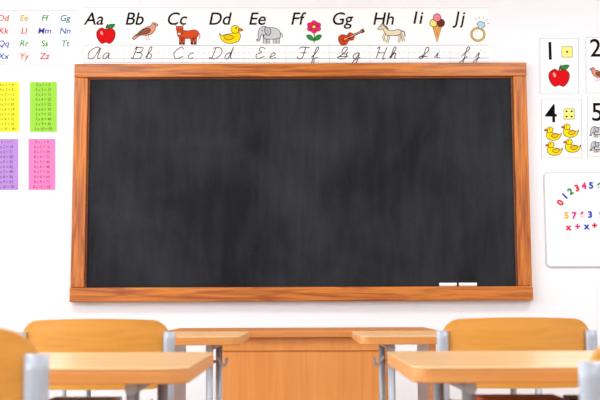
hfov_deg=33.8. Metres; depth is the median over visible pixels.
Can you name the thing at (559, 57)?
number card
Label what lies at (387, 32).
picture
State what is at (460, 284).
stick
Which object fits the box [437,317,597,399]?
chair
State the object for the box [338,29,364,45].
picture
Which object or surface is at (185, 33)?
picture
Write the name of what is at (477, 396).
book
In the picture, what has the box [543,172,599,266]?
whiteboard
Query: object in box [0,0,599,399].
wall
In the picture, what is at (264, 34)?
picture
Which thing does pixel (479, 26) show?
picture
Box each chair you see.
[0,328,49,399]
[18,319,174,399]
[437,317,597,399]
[578,346,599,399]
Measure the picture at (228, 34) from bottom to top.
0.115 m
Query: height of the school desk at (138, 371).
0.720 m
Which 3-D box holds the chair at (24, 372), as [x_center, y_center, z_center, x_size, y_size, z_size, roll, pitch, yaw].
[-0.512,0.567,1.325,0.418,0.798,0.409,0,-6,0]
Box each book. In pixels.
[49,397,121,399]
[475,394,567,399]
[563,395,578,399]
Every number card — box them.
[540,38,578,93]
[541,99,581,157]
[586,37,599,92]
[587,98,599,156]
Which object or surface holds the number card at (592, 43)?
attached to the wall
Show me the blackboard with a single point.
(228, 181)
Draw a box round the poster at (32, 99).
[0,67,66,191]
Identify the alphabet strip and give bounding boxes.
[81,6,489,63]
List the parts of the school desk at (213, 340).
leg, leg, leg, rail, leg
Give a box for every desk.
[38,352,213,399]
[59,331,248,399]
[168,327,438,399]
[352,331,541,399]
[387,351,594,399]
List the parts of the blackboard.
frame, frame, frame, frame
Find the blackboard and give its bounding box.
[69,62,532,301]
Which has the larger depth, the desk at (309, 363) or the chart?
the chart
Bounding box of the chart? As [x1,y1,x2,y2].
[0,9,78,64]
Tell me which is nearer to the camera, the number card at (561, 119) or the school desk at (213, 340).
the school desk at (213, 340)
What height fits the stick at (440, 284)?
0.021 m
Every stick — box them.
[439,283,456,285]
[459,283,476,285]
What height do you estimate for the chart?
0.341 m
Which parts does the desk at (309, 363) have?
leg, modesty panel, leg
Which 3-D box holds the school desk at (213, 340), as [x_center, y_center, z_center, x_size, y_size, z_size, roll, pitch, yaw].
[-0.502,0.796,3.186,0.650,0.720,0.500,0,-6,0]
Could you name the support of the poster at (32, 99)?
attached to the wall
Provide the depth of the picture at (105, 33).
5.93 m
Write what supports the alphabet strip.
attached to the wall
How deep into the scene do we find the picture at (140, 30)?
5.93 m
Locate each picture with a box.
[96,24,115,43]
[132,22,157,39]
[175,23,199,44]
[219,25,242,43]
[256,26,282,43]
[306,20,321,42]
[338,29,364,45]
[378,23,404,42]
[430,14,444,41]
[470,17,488,41]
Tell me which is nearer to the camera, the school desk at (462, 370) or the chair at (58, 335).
the school desk at (462, 370)
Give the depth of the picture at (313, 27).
5.93 m
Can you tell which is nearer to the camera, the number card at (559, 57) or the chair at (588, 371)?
the chair at (588, 371)
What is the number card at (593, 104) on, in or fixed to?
attached to the wall
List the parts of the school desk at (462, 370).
leg, rail, leg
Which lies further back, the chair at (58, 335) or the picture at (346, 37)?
the picture at (346, 37)
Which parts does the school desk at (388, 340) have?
leg, rail, leg, leg, leg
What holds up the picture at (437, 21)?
attached to the alphabet strip
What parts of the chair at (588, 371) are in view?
backrest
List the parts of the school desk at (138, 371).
leg, rail, leg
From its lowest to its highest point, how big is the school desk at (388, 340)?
0.720 m

